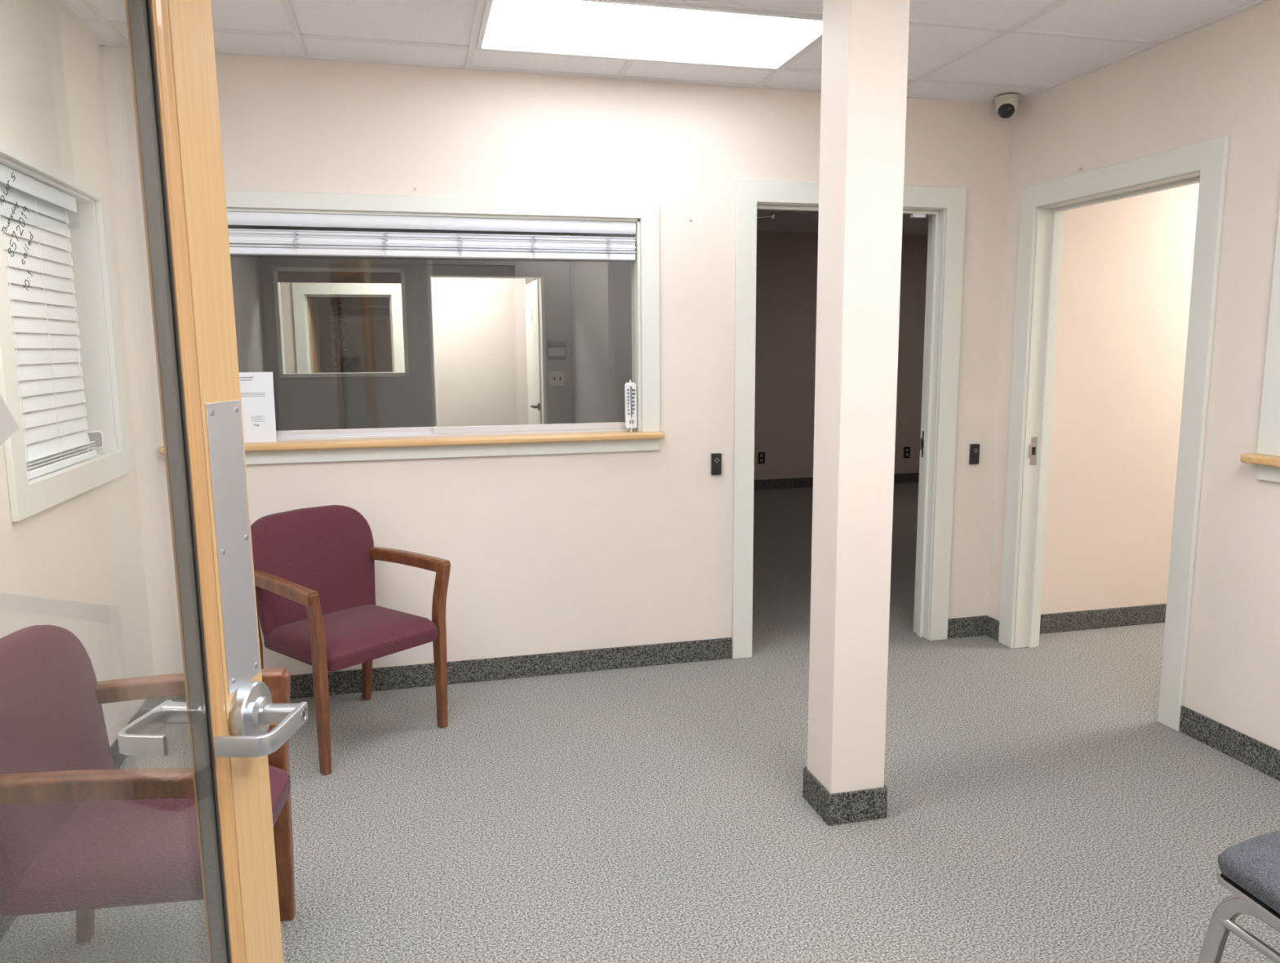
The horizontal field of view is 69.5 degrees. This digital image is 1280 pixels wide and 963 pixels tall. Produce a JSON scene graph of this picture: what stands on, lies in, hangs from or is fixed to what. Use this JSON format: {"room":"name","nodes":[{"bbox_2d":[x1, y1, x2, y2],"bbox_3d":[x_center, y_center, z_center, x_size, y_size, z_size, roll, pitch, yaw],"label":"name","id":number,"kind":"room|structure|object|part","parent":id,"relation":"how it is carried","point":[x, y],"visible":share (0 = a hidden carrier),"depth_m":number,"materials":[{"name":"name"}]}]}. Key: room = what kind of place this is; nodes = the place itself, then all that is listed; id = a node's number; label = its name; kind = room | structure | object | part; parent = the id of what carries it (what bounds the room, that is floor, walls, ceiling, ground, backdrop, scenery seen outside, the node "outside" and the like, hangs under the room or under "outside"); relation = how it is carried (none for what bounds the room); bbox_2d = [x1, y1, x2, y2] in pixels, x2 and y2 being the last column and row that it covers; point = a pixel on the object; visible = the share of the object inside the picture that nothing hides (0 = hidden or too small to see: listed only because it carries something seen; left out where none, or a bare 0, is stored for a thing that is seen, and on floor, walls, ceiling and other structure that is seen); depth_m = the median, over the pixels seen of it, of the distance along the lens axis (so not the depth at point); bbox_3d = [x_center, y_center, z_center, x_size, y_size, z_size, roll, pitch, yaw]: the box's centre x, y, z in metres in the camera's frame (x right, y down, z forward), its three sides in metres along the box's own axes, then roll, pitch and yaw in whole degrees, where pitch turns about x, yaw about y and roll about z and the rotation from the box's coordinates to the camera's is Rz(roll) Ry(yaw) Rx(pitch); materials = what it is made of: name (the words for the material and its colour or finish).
{"room":"waiting room","nodes":[
{"label":"waiting room","id":0,"kind":"room"},
{"bbox_2d":[0,0,265,746],"bbox_3d":[-1.670,-0.141,2.163,0.120,2.547,9.800,-2,9,-14],"label":"wall","id":1,"kind":"structure","parent":0,"point":[76,565],"depth_m":3.01,"materials":[{"name":"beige paint"}]},
{"bbox_2d":[0,141,131,522],"bbox_3d":[-1.870,-0.470,2.856,0.188,1.100,1.060,-2,9,-14],"label":"window","id":2,"kind":"structure","parent":1,"relation":"in","point":[28,498],"depth_m":3.22,"materials":[{"name":"beige paint"}]},
{"bbox_2d":[0,163,97,479],"bbox_3d":[-1.826,-0.469,2.805,0.056,0.872,0.708,-2,9,-14],"label":"window blind","id":3,"kind":"object","parent":2,"relation":"attached to","point":[46,331],"visible":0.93,"depth_m":2.84,"materials":[{"name":"white plastic"}]},
{"bbox_3d":[-1.741,-0.412,2.572,0.002,0.802,0.002,-8,11,-43],"label":"ladder cord","id":4,"kind":"part","parent":3,"relation":"part of","materials":[{"name":"white fabric"}]},
{"bbox_3d":[-1.802,-0.447,2.814,0.002,0.802,0.002,2,9,16],"label":"ladder cord","id":5,"kind":"part","parent":3,"relation":"part of","materials":[{"name":"white fabric"}]},
{"bbox_3d":[-1.827,-0.049,2.866,0.050,0.024,0.700,-2,9,-14],"label":"rail","id":6,"kind":"part","parent":3,"relation":"part of","materials":[{"name":"white"}]},
{"bbox_3d":[-1.863,-0.482,3.056,0.002,0.802,0.002,2,9,16],"label":"ladder cord","id":7,"kind":"part","parent":3,"relation":"part of","materials":[{"name":"white fabric"}]},
{"bbox_2d":[86,430,103,456],"bbox_3d":[-1.922,-0.134,3.236,0.044,0.088,0.062,7,11,40],"label":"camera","id":8,"kind":"object","parent":2,"relation":"on","point":[95,436],"visible":0.41,"depth_m":3.23,"materials":[{"name":"white plastic"}]},
{"bbox_3d":[-1.906,-0.144,3.220,0.002,0.053,0.053,7,11,40],"label":"plate","id":9,"kind":"part","parent":8,"relation":"part of","materials":[{"name":"beige plastic"}]},
{"bbox_2d":[0,697,158,941],"bbox_3d":[-1.516,1.114,2.027,0.009,0.100,3.477,-2,9,-14],"label":"baseboard","id":10,"kind":"structure","parent":1,"relation":"attached to","point":[6,922],"depth_m":3.19,"materials":[{"name":"stone"}]},
{"bbox_2d":[280,277,528,426],"bbox_3d":[-2.364,-1.119,8.885,2.810,2.547,0.120,-2,9,-14],"label":"wall","id":11,"kind":"structure","parent":0,"point":[479,327],"depth_m":9.00,"materials":[{"name":"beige paint"}]},
{"bbox_2d":[291,283,404,373],"bbox_3d":[-2.740,-0.850,8.826,0.980,2.035,0.148,-2,9,-14],"label":"door frame","id":12,"kind":"structure","parent":11,"relation":"in","point":[300,291],"depth_m":8.63,"materials":[{"name":"beige paint"}]},
{"bbox_2d":[306,297,321,373],"bbox_3d":[-3.232,-0.848,9.235,0.049,1.900,0.824,-2,9,-14],"label":"wood door","id":13,"kind":"structure","parent":12,"relation":"attached to","point":[313,313],"depth_m":9.02,"materials":[{"name":"brown wood"}]},
{"bbox_2d":[255,225,572,431],"bbox_3d":[-1.930,-0.870,7.157,2.810,2.547,0.120,-2,9,-14],"label":"wall","id":14,"kind":"structure","parent":0,"point":[317,403],"depth_m":7.09,"materials":[{"name":"paint"}]},
{"bbox_2d":[272,266,408,377],"bbox_3d":[-2.259,-1.206,7.023,0.943,0.813,0.145,-2,9,-14],"label":"window","id":15,"kind":"structure","parent":14,"relation":"in","point":[280,274],"depth_m":6.94,"materials":[{"name":"beige paint"}]},
{"bbox_2d":[277,271,400,283],"bbox_3d":[-2.255,-1.535,6.947,0.883,0.079,0.020,-2,9,-14],"label":"shade","id":16,"kind":"object","parent":15,"relation":"attached to","point":[282,276],"depth_m":6.94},
{"bbox_2d":[429,275,547,426],"bbox_3d":[-1.192,-0.625,7.377,0.884,1.990,0.130,-2,9,-14],"label":"door frame","id":17,"kind":"structure","parent":14,"relation":"in","point":[541,278],"depth_m":7.32,"materials":[{"name":"beige paint"}]},
{"bbox_2d":[524,279,542,424],"bbox_3d":[-0.924,-0.710,7.942,0.107,1.970,0.800,-2,9,-14],"label":"door","id":18,"kind":"structure","parent":17,"relation":"attached to","point":[531,289],"depth_m":7.81,"materials":[{"name":"beige paint"}]},
{"bbox_3d":[-0.866,-0.619,7.629,0.062,0.060,0.135,-2,9,-14],"label":"lever handle","id":19,"kind":"part","parent":18,"relation":"part of","materials":[{"name":"black plastic"}]},
{"bbox_2d":[546,340,566,359],"bbox_3d":[-0.665,-1.049,7.367,0.150,0.150,0.036,-2,9,-14],"label":"keypad","id":20,"kind":"object","parent":14,"relation":"attached to","point":[556,349],"visible":1,"depth_m":7.35,"materials":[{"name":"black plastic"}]},
{"bbox_3d":[-0.661,-1.035,7.354,0.140,0.065,0.006,-2,9,-14],"label":"display panel","id":21,"kind":"part","parent":20,"relation":"part of","materials":[{"name":"grey plastic"}]},
{"bbox_2d":[550,371,564,386],"bbox_3d":[-0.664,-0.826,7.409,0.116,0.116,0.018,-2,9,-14],"label":"switch plate","id":22,"kind":"object","parent":14,"relation":"attached to","point":[557,378],"visible":1,"depth_m":7.41,"materials":[{"name":"beige plastic"}]},
{"bbox_2d":[306,278,538,373],"bbox_3d":[-2.507,-1.187,9.350,2.860,2.547,4.700,-2,9,-14],"label":"wall","id":23,"kind":"structure","parent":0,"point":[370,335],"depth_m":11.36,"materials":[{"name":"cream paint"}]},
{"bbox_2d":[99,46,1011,675],"bbox_3d":[-0.130,-0.425,4.035,4.023,2.547,0.120,-2,9,-14],"label":"wall","id":24,"kind":"structure","parent":0,"point":[555,553],"depth_m":3.94,"materials":[{"name":"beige paint"}]},
{"bbox_2d":[158,189,664,465],"bbox_3d":[-0.891,-0.622,3.788,2.013,1.051,0.172,-2,9,-14],"label":"window","id":25,"kind":"structure","parent":24,"relation":"in","point":[291,446],"depth_m":3.84,"materials":[{"name":"beige paint"}]},
{"bbox_2d":[239,372,276,443],"bbox_3d":[-1.564,-0.293,3.662,0.216,0.278,0.021,-2,9,-14],"label":"paper sheet","id":26,"kind":"object","parent":25,"relation":"on","point":[256,388],"visible":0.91,"depth_m":3.67,"materials":[{"name":"white paper"}]},
{"bbox_3d":[-1.305,-0.200,3.797,0.934,0.027,0.012,-2,9,-14],"label":"pane rail","id":27,"kind":"part","parent":25,"relation":"part of","materials":[{"name":"silver metal"}]},
{"bbox_3d":[-0.888,-0.170,3.854,2.013,0.029,0.172,-2,9,-14],"label":"sill","id":28,"kind":"part","parent":25,"relation":"part of","materials":[{"name":"brown wood"}]},
{"bbox_2d":[226,211,635,261],"bbox_3d":[-0.886,-0.991,3.732,1.780,0.163,0.069,-2,9,-14],"label":"window blind","id":29,"kind":"object","parent":25,"relation":"attached to","point":[297,242],"visible":0.83,"depth_m":3.72,"materials":[{"name":"white plastic"}]},
{"bbox_3d":[-1.339,-0.934,3.596,0.026,0.092,0.011,-2,9,-14],"label":"ladder cord","id":30,"kind":"part","parent":29,"relation":"part of","materials":[{"name":"white fabric"}]},
{"bbox_3d":[-1.013,-0.948,3.676,0.026,0.092,0.011,-2,9,-14],"label":"ladder cord","id":31,"kind":"part","parent":29,"relation":"part of","materials":[{"name":"white fabric"}]},
{"bbox_3d":[-0.884,-0.923,3.747,1.772,0.025,0.052,-2,9,-14],"label":"rail","id":32,"kind":"part","parent":29,"relation":"part of","materials":[{"name":"white"}]},
{"bbox_3d":[-0.728,-0.960,3.746,0.026,0.092,0.011,-2,9,-14],"label":"ladder cord","id":33,"kind":"part","parent":29,"relation":"part of","materials":[{"name":"white fabric"}]},
{"bbox_3d":[-0.439,-0.972,3.817,0.025,0.092,0.011,-2,9,-14],"label":"ladder cord","id":34,"kind":"part","parent":29,"relation":"part of","materials":[{"name":"white fabric"}]},
{"bbox_3d":[-0.131,-0.986,3.893,0.026,0.092,0.010,-2,9,-14],"label":"ladder cord","id":35,"kind":"part","parent":29,"relation":"part of","materials":[{"name":"white fabric"}]},
{"bbox_3d":[-0.446,-0.233,3.986,0.874,0.027,0.012,-2,9,-14],"label":"pane rail","id":36,"kind":"part","parent":25,"relation":"part of","materials":[{"name":"silver metal"}]},
{"bbox_2d":[624,380,636,431],"bbox_3d":[-0.039,-0.329,4.025,0.052,0.226,0.023,-3,9,-17],"label":"thermometer","id":37,"kind":"object","parent":25,"relation":"on","point":[630,395],"visible":1,"depth_m":4.02,"materials":[{"name":"white plastic"}]},
{"bbox_2d":[157,615,987,705],"bbox_3d":[-0.106,0.794,4.150,3.783,0.100,0.009,-2,9,-14],"label":"baseboard","id":38,"kind":"structure","parent":24,"relation":"attached to","point":[348,682],"depth_m":4.06,"materials":[{"name":"stone"}]},
{"bbox_2d":[711,453,721,475],"bbox_3d":[0.341,-0.078,4.131,0.045,0.097,0.019,-2,9,-14],"label":"card reader","id":39,"kind":"object","parent":24,"relation":"attached to","point":[716,458],"visible":1,"depth_m":4.12,"materials":[{"name":"black plastic"}]},
{"bbox_2d":[731,178,966,658],"bbox_3d":[0.946,-0.273,4.326,1.115,2.147,0.153,-2,9,-14],"label":"door frame","id":40,"kind":"structure","parent":24,"relation":"in","point":[945,206],"depth_m":4.27,"materials":[{"name":"beige paint"}]},
{"bbox_2d":[756,210,795,218],"bbox_3d":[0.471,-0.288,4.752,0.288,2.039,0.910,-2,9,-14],"label":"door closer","id":41,"kind":"structure","parent":40,"relation":"attached to","point":[772,215],"depth_m":4.28,"materials":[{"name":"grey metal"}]},
{"bbox_3d":[1.379,-0.181,4.496,0.005,0.130,0.042,-2,9,-14],"label":"strike plate","id":42,"kind":"part","parent":40,"relation":"part of","materials":[{"name":"silver metal"}]},
{"bbox_2d":[968,444,979,464],"bbox_3d":[1.610,-0.132,4.442,0.045,0.097,0.019,-2,9,-14],"label":"card reader","id":43,"kind":"object","parent":24,"relation":"attached to","point":[974,458],"visible":1,"depth_m":4.43,"materials":[{"name":"black plastic"}]},
{"bbox_2d":[568,232,631,423],"bbox_3d":[-0.237,-0.774,6.427,0.120,2.547,4.624,-2,9,-14],"label":"wall","id":44,"kind":"structure","parent":0,"point":[601,301],"depth_m":6.28,"materials":[{"name":"paint"}]},
{"bbox_2d":[0,482,1279,962],"bbox_3d":[0.975,0.676,5.600,7.700,0.100,15.100,-2,9,-14],"label":"floor","id":45,"kind":"structure","parent":0,"point":[1041,808],"depth_m":2.84,"materials":[{"name":"carpet"}]},
{"bbox_2d":[0,625,295,943],"bbox_3d":[-1.096,0.744,2.015,0.548,0.831,0.597,-2,8,-8],"label":"armchair","id":46,"kind":"object","parent":45,"relation":"on","point":[82,834],"visible":0.77,"depth_m":1.90,"materials":[{"name":"fabric"}]},
{"bbox_3d":[-1.294,0.571,1.961,0.150,0.471,0.520,-2,8,-8],"label":"backrest","id":47,"kind":"part","parent":46,"relation":"part of","materials":[{"name":"red fabric"}]},
{"bbox_3d":[-1.348,0.816,2.235,0.072,0.628,0.046,-2,8,-8],"label":"leg","id":48,"kind":"part","parent":46,"relation":"part of","materials":[{"name":"brown wood"}]},
{"bbox_3d":[-1.049,0.572,1.729,0.495,0.056,0.047,-1,8,-4],"label":"armrest","id":49,"kind":"part","parent":46,"relation":"part of","materials":[{"name":"brown wood"}]},
{"bbox_3d":[-1.053,0.757,2.023,0.462,0.098,0.464,-2,8,-8],"label":"seat","id":50,"kind":"part","parent":46,"relation":"part of","materials":[{"name":"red fabric"}]},
{"bbox_3d":[-1.124,0.497,2.243,0.495,0.056,0.047,-2,8,-12],"label":"armrest","id":51,"kind":"part","parent":46,"relation":"part of","materials":[{"name":"brown wood"}]},
{"bbox_3d":[-0.894,0.794,2.319,0.059,0.640,0.058,-2,8,-8],"label":"leg","id":52,"kind":"part","parent":46,"relation":"part of","materials":[{"name":"brown wood"}]},
{"bbox_2d":[0,0,308,962],"bbox_3d":[-0.585,0.287,0.851,0.205,2.040,0.921,0,8,4],"label":"glazed door","id":53,"kind":"structure","parent":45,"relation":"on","point":[228,710],"depth_m":1.18,"materials":[{"name":"brown wood"}]},
{"bbox_2d":[0,395,18,445],"bbox_3d":[-0.585,-0.085,0.740,0.002,0.243,0.221,0,8,4],"label":"paper note","id":54,"kind":"object","parent":53,"relation":"attached to","point":[8,425],"visible":1,"depth_m":0.84,"materials":[{"name":"grey paper"}]},
{"bbox_3d":[-0.542,0.086,1.234,0.002,0.384,0.086,0,8,4],"label":"push plate","id":55,"kind":"part","parent":53,"relation":"part of","materials":[{"name":"silver metal"}]},
{"bbox_3d":[-0.525,0.317,1.260,0.032,0.087,0.087,0,8,4],"label":"lever handle","id":56,"kind":"part","parent":53,"relation":"part of","materials":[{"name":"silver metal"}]},
{"bbox_2d":[327,297,354,373],"bbox_3d":[-3.200,-0.978,9.941,0.301,1.973,0.331,-2,9,-14],"label":"slim tree","id":57,"kind":"object","parent":45,"relation":"on","point":[340,357],"visible":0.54,"depth_m":9.83,"materials":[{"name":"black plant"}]},
{"bbox_2d":[250,505,450,775],"bbox_3d":[-1.097,0.537,3.431,0.548,0.831,0.597,6,11,39],"label":"armchair","id":58,"kind":"object","parent":45,"relation":"on","point":[314,566],"visible":0.87,"depth_m":3.42,"materials":[{"name":"red fabric"}]},
{"bbox_3d":[-1.420,0.646,3.400,0.073,0.628,0.046,6,11,39],"label":"leg","id":59,"kind":"part","parent":58,"relation":"part of","materials":[{"name":"brown wood"}]},
{"bbox_3d":[-1.257,0.359,3.193,0.495,0.056,0.047,7,11,43],"label":"armrest","id":60,"kind":"part","parent":58,"relation":"part of","materials":[{"name":"brown wood"}]},
{"bbox_3d":[-1.252,0.341,3.530,0.150,0.471,0.520,6,11,39],"label":"backrest","id":61,"kind":"part","parent":58,"relation":"part of","materials":[{"name":"red fabric"}]},
{"bbox_3d":[-1.077,0.682,3.093,0.059,0.640,0.058,6,11,39],"label":"leg","id":62,"kind":"part","parent":58,"relation":"part of","materials":[{"name":"brown wood"}]},
{"bbox_3d":[-1.064,0.554,3.406,0.462,0.098,0.464,6,11,39],"label":"seat","id":63,"kind":"part","parent":58,"relation":"part of","materials":[{"name":"red fabric"}]},
{"bbox_3d":[-1.113,0.590,3.769,0.073,0.628,0.046,6,11,39],"label":"leg","id":64,"kind":"part","parent":58,"relation":"part of","materials":[{"name":"brown wood"}]},
{"bbox_3d":[-0.924,0.298,3.594,0.495,0.056,0.047,6,10,35],"label":"armrest","id":65,"kind":"part","parent":58,"relation":"part of","materials":[{"name":"brown wood"}]},
{"bbox_3d":[-0.744,0.622,3.493,0.059,0.640,0.058,6,11,39],"label":"leg","id":66,"kind":"part","parent":58,"relation":"part of","materials":[{"name":"brown wood"}]},
{"bbox_2d":[802,0,910,826],"bbox_3d":[0.631,-0.232,2.716,0.194,2.535,0.194,-2,9,-14],"label":"support column","id":67,"kind":"structure","parent":45,"relation":"on","point":[865,42],"depth_m":2.65,"materials":[{"name":"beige paint"}]},
{"bbox_2d":[1196,831,1279,962],"bbox_3d":[1.399,0.749,1.673,0.552,0.893,0.480,-2,9,-14],"label":"banquet chair","id":68,"kind":"object","parent":45,"relation":"on","point":[1250,869],"visible":1,"depth_m":1.77,"materials":[{"name":"silver metal"}]},
{"bbox_3d":[1.176,1.006,1.654,0.087,0.391,0.453,-2,9,-14],"label":"leg","id":69,"kind":"part","parent":68,"relation":"part of","materials":[{"name":"silver metal"}]},
{"bbox_3d":[1.376,0.754,1.668,0.442,0.063,0.480,-2,9,-14],"label":"seat","id":70,"kind":"part","parent":68,"relation":"part of","materials":[{"name":"grey fabric"}]},
{"bbox_2d":[62,0,1256,235],"bbox_3d":[0.957,-1.927,5.220,7.700,0.092,15.100,-2,9,-14],"label":"ceiling","id":71,"kind":"structure","parent":0,"point":[1012,58],"depth_m":3.31,"materials":[{"name":"tile"}]},
{"bbox_2d":[475,0,822,71],"bbox_3d":[0.046,-1.582,3.260,1.196,0.016,0.586,-2,9,-14],"label":"recessed light","id":72,"kind":"object","parent":71,"relation":"in","point":[614,29],"visible":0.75,"depth_m":3.24,"materials":[{"name":"white plastic"}]},
{"bbox_2d":[53,0,1270,103],"bbox_3d":[0.297,-1.421,2.121,3.783,0.013,3.486,-2,9,-14],"label":"grid","id":73,"kind":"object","parent":71,"relation":"attached to","point":[82,23],"depth_m":3.35,"materials":[{"name":"white metal"}]},
{"bbox_2d":[994,93,1019,118],"bbox_3d":[1.638,-1.669,4.126,0.106,0.095,0.107,-2,9,-14],"label":"security camera","id":74,"kind":"object","parent":71,"relation":"attached to","point":[1006,105],"visible":1,"depth_m":4.08,"materials":[{"name":"beige plastic"}]},
{"bbox_2d":[754,231,928,479],"bbox_3d":[1.476,-1.201,9.265,4.830,2.547,0.120,-2,9,-14],"label":"wall","id":75,"kind":"structure","parent":0,"point":[786,273],"depth_m":9.26,"materials":[{"name":"paint"}]},
{"bbox_2d":[758,452,764,463],"bbox_3d":[1.221,-0.237,9.274,0.072,0.116,0.009,-2,9,-14],"label":"wall outlet","id":76,"kind":"object","parent":75,"relation":"attached to","point":[761,455],"visible":1,"depth_m":9.27,"materials":[{"name":"black plastic"}]},
{"bbox_2d":[753,472,919,489],"bbox_3d":[1.509,0.018,9.383,4.610,0.100,0.009,-2,9,-14],"label":"baseboard","id":77,"kind":"structure","parent":75,"relation":"attached to","point":[763,484],"depth_m":9.40,"materials":[{"name":"black"}]},
{"bbox_2d":[903,446,910,457],"bbox_3d":[2.793,-0.304,9.659,0.072,0.116,0.009,-2,9,-14],"label":"wall outlet","id":78,"kind":"object","parent":75,"relation":"attached to","point":[906,450],"visible":1,"depth_m":9.66,"materials":[{"name":"black plastic"}]},
{"bbox_2d":[1040,182,1199,614],"bbox_3d":[3.222,-0.560,4.799,2.857,2.547,0.120,-2,9,-14],"label":"wall","id":79,"kind":"structure","parent":0,"point":[1126,267],"depth_m":4.54,"materials":[{"name":"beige paint"}]},
{"bbox_2d":[1039,604,1166,634],"bbox_3d":[3.198,0.662,4.903,2.717,0.100,0.009,-2,9,-14],"label":"baseboard","id":80,"kind":"structure","parent":79,"relation":"attached to","point":[1149,614],"depth_m":4.69,"materials":[{"name":"stone"}]},
{"bbox_2d":[986,0,1279,751],"bbox_3d":[2.539,-0.060,1.413,0.120,2.547,6.306,-2,9,-14],"label":"wall","id":81,"kind":"structure","parent":0,"point":[1220,78],"depth_m":3.21,"materials":[{"name":"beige paint"}]},
{"bbox_2d":[998,135,1229,731],"bbox_3d":[1.940,-0.200,3.831,0.153,2.133,1.088,-2,9,-14],"label":"door frame","id":82,"kind":"structure","parent":81,"relation":"in","point":[1043,206],"depth_m":3.91,"materials":[{"name":"beige paint"}]},
{"bbox_3d":[1.816,-0.141,4.268,0.042,0.130,0.005,-2,9,-14],"label":"strike plate","id":83,"kind":"part","parent":82,"relation":"part of","materials":[{"name":"silver metal"}]},
{"bbox_2d":[986,616,1279,781],"bbox_3d":[2.146,0.958,2.925,0.009,0.100,3.477,-2,9,-14],"label":"baseboard","id":84,"kind":"structure","parent":81,"relation":"attached to","point":[1263,757],"depth_m":3.24,"materials":[{"name":"stone"}]},
{"bbox_2d":[1240,199,1279,483],"bbox_3d":[2.297,-0.432,2.285,0.205,1.067,1.600,-2,9,-14],"label":"window","id":85,"kind":"structure","parent":81,"relation":"in","point":[1267,457],"depth_m":3.00,"materials":[{"name":"beige paint"}]},
{"bbox_3d":[2.286,0.028,2.348,0.175,0.031,1.600,-2,9,-14],"label":"sill","id":86,"kind":"part","parent":85,"relation":"part of","materials":[{"name":"brown wood"}]},
{"bbox_3d":[2.244,-0.462,2.259,0.018,0.966,1.555,-2,9,-14],"label":"casing","id":87,"kind":"part","parent":85,"relation":"part of","materials":[{"name":"beige paint"}]}
]}

